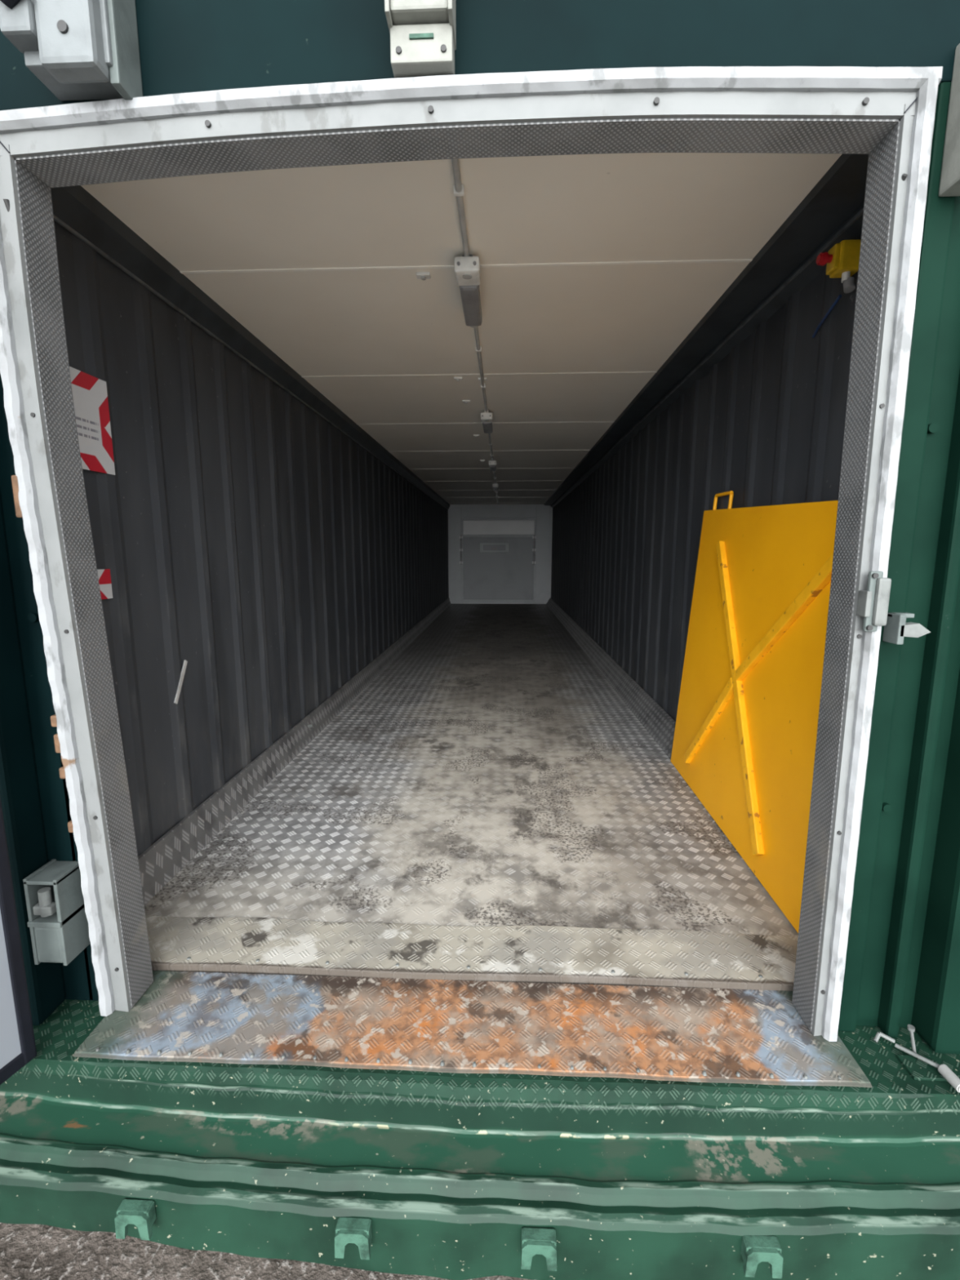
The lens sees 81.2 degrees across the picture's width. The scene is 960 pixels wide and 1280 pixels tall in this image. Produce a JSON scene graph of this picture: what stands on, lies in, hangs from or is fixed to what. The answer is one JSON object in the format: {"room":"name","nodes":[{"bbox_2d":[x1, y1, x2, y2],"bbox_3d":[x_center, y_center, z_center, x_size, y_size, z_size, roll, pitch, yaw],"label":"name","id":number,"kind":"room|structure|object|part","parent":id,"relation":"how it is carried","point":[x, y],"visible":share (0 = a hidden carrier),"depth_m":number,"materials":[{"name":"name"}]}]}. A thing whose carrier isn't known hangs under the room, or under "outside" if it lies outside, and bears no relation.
{"room":"loading area","nodes":[
{"label":"loading area","id":0,"kind":"room"},
{"bbox_2d":[0,373,133,1025],"bbox_3d":[-1.212,-0.244,1.429,0.375,2.626,0.205,0,9,2],"label":"exterior wall","id":1,"kind":"structure","parent":0,"point":[35,799],"depth_m":1.49,"materials":[{"name":"green metal"}]},
{"bbox_2d":[0,797,36,1084],"bbox_3d":[-1.354,0.012,0.735,0.074,2.314,1.165,3,9,18],"label":"door","id":2,"kind":"structure","parent":1,"relation":"attached to","point":[17,1040],"depth_m":1.38,"materials":[{"name":"metal"}]},
{"bbox_3d":[-1.152,0.744,1.533,0.090,0.250,0.105,0,9,2],"label":"cam lock bracket","id":3,"kind":"part","parent":1,"relation":"part of","materials":[{"name":"grey metal"}]},
{"bbox_2d":[53,220,448,856],"bbox_3d":[-1.048,-1.075,7.576,0.041,2.490,12.260,0,9,2],"label":"wall","id":4,"kind":"structure","parent":0,"point":[244,538],"depth_m":2.64,"materials":[{"name":"grey metal"}]},
{"bbox_2d":[69,366,115,475],"bbox_3d":[-1.272,-0.694,1.743,0.005,0.305,0.350,0,9,2],"label":"warning sign","id":5,"kind":"object","parent":4,"relation":"attached to","point":[90,395],"visible":0.44,"depth_m":1.83,"materials":[{"name":"white plastic"}]},
{"bbox_2d":[97,568,112,599],"bbox_3d":[-1.274,-0.171,1.778,0.005,0.100,0.295,0,9,2],"label":"warning sign","id":6,"kind":"object","parent":4,"relation":"attached to","point":[104,575],"visible":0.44,"depth_m":1.89,"materials":[{"name":"red plastic"}]},
{"bbox_2d":[173,659,187,704],"bbox_3d":[-1.253,0.175,2.346,0.006,0.170,0.116,0,9,2],"label":"tape strip","id":7,"kind":"object","parent":4,"relation":"attached to","point":[184,664],"visible":1,"depth_m":2.34,"materials":[{"name":"grey plastic"}]},
{"bbox_2d":[50,185,449,510],"bbox_3d":[-1.022,-2.223,7.388,0.096,0.122,12.210,0,9,2],"label":"trim","id":8,"kind":"structure","parent":4,"relation":"attached to","point":[76,210],"depth_m":2.31,"materials":[{"name":"paint"}]},
{"bbox_2d":[137,597,450,905],"bbox_3d":[-1.002,-0.013,7.743,0.073,0.160,12.200,0,9,2],"label":"baseboard","id":9,"kind":"structure","parent":4,"relation":"attached to","point":[162,860],"depth_m":2.87,"materials":[{"name":"metal"}]},
{"bbox_2d":[453,377,462,381],"bbox_3d":[-0.139,-1.673,3.592,0.056,0.020,0.036,0,9,2],"label":"clip","id":10,"kind":"object","parent":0,"point":[458,379],"depth_m":3.58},
{"bbox_2d":[80,152,842,504],"bbox_3d":[0.223,-2.333,7.368,2.640,0.100,12.310,0,9,2],"label":"ceiling","id":11,"kind":"structure","parent":0,"point":[637,206],"depth_m":2.28,"materials":[{"name":"grey plastic"}]},
{"bbox_2d":[416,271,431,279],"bbox_3d":[-0.227,-1.461,2.251,0.056,0.020,0.036,0,9,2],"label":"clip","id":12,"kind":"object","parent":11,"relation":"attached to","point":[420,275],"depth_m":2.24,"materials":[{"name":"white plastic"}]},
{"bbox_2d":[179,258,752,497],"bbox_3d":[0.150,-2.308,7.537,2.240,0.005,10.856,0,9,2],"label":"trim","id":13,"kind":"structure","parent":11,"relation":"attached to","point":[742,260],"depth_m":2.21,"materials":[{"name":"grey metal"}]},
{"bbox_2d":[453,254,481,328],"bbox_3d":[-0.039,-1.439,2.324,0.094,0.085,0.526,0,9,2],"label":"fitting","id":14,"kind":"object","parent":11,"relation":"attached to","point":[467,268],"depth_m":2.19,"materials":[{"name":"white plastic"}]},
{"bbox_2d":[451,158,498,505],"bbox_3d":[0.175,-2.260,7.306,0.032,0.024,12.160,0,9,2],"label":"conduit","id":15,"kind":"object","parent":11,"relation":"attached to","point":[458,188],"depth_m":1.92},
{"bbox_2d":[480,410,493,433],"bbox_3d":[0.061,-1.809,4.653,0.094,0.085,0.526,0,9,2],"label":"fitting","id":16,"kind":"object","parent":11,"relation":"attached to","point":[486,417],"depth_m":4.48,"materials":[{"name":"white plastic"}]},
{"bbox_2d":[488,458,496,471],"bbox_3d":[0.161,-2.178,6.982,0.094,0.085,0.526,0,9,2],"label":"fitting","id":17,"kind":"object","parent":11,"relation":"attached to","point":[492,464],"depth_m":6.76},
{"bbox_2d":[492,482,498,490],"bbox_3d":[0.260,-2.547,9.311,0.094,0.085,0.526,0,9,2],"label":"fitting","id":18,"kind":"object","parent":11,"relation":"attached to","point":[495,486],"depth_m":9.07,"materials":[{"name":"grey plastic"}]},
{"bbox_2d":[462,400,470,403],"bbox_3d":[-0.101,-1.759,4.134,0.056,0.020,0.036,0,9,2],"label":"clip","id":19,"kind":"object","parent":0,"point":[464,401],"depth_m":4.12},
{"bbox_2d":[144,603,798,986],"bbox_3d":[0.192,0.111,7.726,2.340,0.100,12.170,0,9,2],"label":"floor","id":20,"kind":"structure","parent":0,"point":[491,774],"depth_m":2.73,"materials":[{"name":"grey metal"}]},
{"bbox_2d":[145,915,798,991],"bbox_3d":[-0.061,1.003,1.815,2.332,0.030,0.246,0,9,2],"label":"threshold","id":21,"kind":"object","parent":20,"relation":"on","point":[653,957],"visible":0.96,"depth_m":1.79,"materials":[{"name":"metal"}]},
{"bbox_2d":[671,490,838,933],"bbox_3d":[1.162,0.095,2.457,0.148,1.566,1.660,1,9,4],"label":"panel","id":22,"kind":"object","parent":20,"relation":"on","point":[745,732],"visible":0.82,"depth_m":2.28,"materials":[{"name":"metal"}]},
{"bbox_2d":[0,999,959,1279],"bbox_3d":[0.053,1.247,1.477,3.500,0.339,0.511,0,9,2],"label":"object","id":23,"kind":"structure","parent":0,"point":[633,1179],"depth_m":1.32,"materials":[{"name":"green metal"}]},
{"bbox_2d":[114,1199,155,1239],"bbox_3d":[-0.777,1.307,1.264,0.076,0.066,0.031,0,9,2],"label":"lashing lug","id":24,"kind":"object","parent":23,"relation":"attached to","point":[140,1213],"visible":1,"depth_m":1.25,"materials":[{"name":"green metal"}]},
{"bbox_2d":[334,1217,371,1259],"bbox_3d":[-0.278,1.313,1.229,0.076,0.066,0.031,0,9,2],"label":"lashing lug","id":25,"kind":"object","parent":23,"relation":"attached to","point":[357,1231],"visible":1,"depth_m":1.22,"materials":[{"name":"green metal"}]},
{"bbox_2d":[73,970,871,1087],"bbox_3d":[-0.042,1.059,1.552,2.010,0.018,0.293,0,9,2],"label":"plate","id":26,"kind":"object","parent":23,"relation":"on","point":[647,1033],"visible":1,"depth_m":1.53,"materials":[{"name":"metal"}]},
{"bbox_2d":[520,1227,556,1271],"bbox_3d":[0.127,1.316,1.210,0.076,0.066,0.031,0,9,2],"label":"lashing lug","id":27,"kind":"object","parent":23,"relation":"attached to","point":[535,1241],"visible":1,"depth_m":1.20,"materials":[{"name":"green metal"}]},
{"bbox_2d":[740,1235,782,1279],"bbox_3d":[0.602,1.318,1.198,0.076,0.066,0.031,0,9,2],"label":"lashing lug","id":28,"kind":"object","parent":23,"relation":"attached to","point":[755,1249],"visible":1,"depth_m":1.19,"materials":[{"name":"green metal"}]},
{"bbox_2d":[873,1024,959,1092],"bbox_3d":[1.111,1.048,1.421,0.182,0.076,0.100,6,11,32],"label":"bolt","id":29,"kind":"object","parent":23,"relation":"on","point":[926,1068],"visible":1,"depth_m":1.42,"materials":[{"name":"metal"}]},
{"bbox_2d":[448,504,552,604],"bbox_3d":[0.478,-2.059,13.529,2.640,2.570,0.215,0,9,2],"label":"wall","id":30,"kind":"structure","parent":0,"point":[500,553],"depth_m":13.49,"materials":[{"name":"grey plastic"}]},
{"bbox_2d":[551,237,861,721],"bbox_3d":[1.490,-1.058,7.470,0.040,2.490,12.260,0,9,2],"label":"wall","id":31,"kind":"structure","parent":0,"point":[765,425],"depth_m":3.49,"materials":[{"name":"grey metal"}]},
{"bbox_2d":[0,0,959,111],"bbox_3d":[-0.009,-1.355,1.240,2.780,0.412,0.120,0,9,2],"label":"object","id":32,"kind":"structure","parent":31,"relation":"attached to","point":[185,46],"depth_m":1.19,"materials":[{"name":"green metal"}]},
{"bbox_2d":[0,0,142,101],"bbox_3d":[-0.847,-1.286,1.134,0.205,0.275,0.180,0,9,2],"label":"box","id":33,"kind":"object","parent":32,"relation":"attached to","point":[80,50],"depth_m":1.13,"materials":[{"name":"grey metal"}]},
{"bbox_2d":[384,0,456,78],"bbox_3d":[-0.120,-1.316,1.141,0.134,0.258,0.094,0,9,2],"label":"emergency light","id":34,"kind":"object","parent":32,"relation":"attached to","point":[423,33],"depth_m":1.14,"materials":[{"name":"white plastic"}]},
{"bbox_2d":[0,66,942,1041],"bbox_3d":[-0.084,-0.075,1.408,2.078,2.274,0.130,0,9,2],"label":"door frame","id":35,"kind":"structure","parent":32,"relation":"attached to","point":[886,114],"depth_m":1.28,"materials":[{"name":"white metal"}]},
{"bbox_2d":[856,571,891,631],"bbox_3d":[0.909,-0.089,1.295,0.048,0.140,0.040,0,9,2],"label":"latch plate","id":36,"kind":"object","parent":35,"relation":"attached to","point":[873,603],"visible":1,"depth_m":1.28,"materials":[{"name":"grey paint"}]},
{"bbox_2d":[546,597,675,759],"bbox_3d":[1.417,0.003,7.642,0.126,0.160,12.200,0,9,2],"label":"baseboard","id":37,"kind":"structure","parent":31,"relation":"attached to","point":[660,726],"depth_m":4.86,"materials":[{"name":"grey metal"}]},
{"bbox_2d":[543,153,868,507],"bbox_3d":[1.385,-2.218,7.286,0.250,0.100,12.210,0,9,2],"label":"trim","id":38,"kind":"structure","parent":31,"relation":"attached to","point":[832,213],"depth_m":2.34,"materials":[{"name":"paint"}]},
{"bbox_2d":[812,294,841,337],"bbox_3d":[1.233,-1.152,1.999,0.015,0.079,0.174,1,9,5],"label":"cable","id":39,"kind":"object","parent":31,"relation":"attached to","point":[839,296],"visible":1,"depth_m":1.99,"materials":[{"name":"plastic"}]},
{"bbox_2d":[816,239,861,293],"bbox_3d":[1.179,-1.225,1.850,0.125,0.150,0.065,0,9,2],"label":"button","id":40,"kind":"object","parent":31,"relation":"attached to","point":[842,260],"visible":0.99,"depth_m":1.82,"materials":[{"name":"yellow plastic"}]},
{"bbox_2d":[838,43,959,1053],"bbox_3d":[1.157,-0.227,1.318,0.442,2.624,0.230,0,9,2],"label":"exterior wall","id":41,"kind":"structure","parent":0,"point":[902,967],"depth_m":1.39,"materials":[{"name":"green metal"}]},
{"bbox_3d":[1.015,-1.080,1.127,0.070,0.280,0.108,0,9,2],"label":"post hinge bracket","id":42,"kind":"part","parent":41,"relation":"part of","materials":[{"name":"metal"}]},
{"bbox_2d":[882,612,930,644],"bbox_3d":[1.008,-0.027,1.322,0.073,0.070,0.053,0,9,2],"label":"latch","id":43,"kind":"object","parent":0,"point":[896,628],"depth_m":1.30,"materials":[{"name":"grey metal"}]},
{"label":"outside","id":44,"kind":"structure","parent":0,"visible":0},
{"bbox_2d":[0,1222,533,1279],"bbox_3d":[-0.211,2.346,-4.686,80.000,0.067,70.000,0,9,2],"label":"ground","id":45,"kind":"structure","parent":44,"point":[28,1251],"depth_m":1.26,"materials":[{"name":"grey gravel"}]}
]}

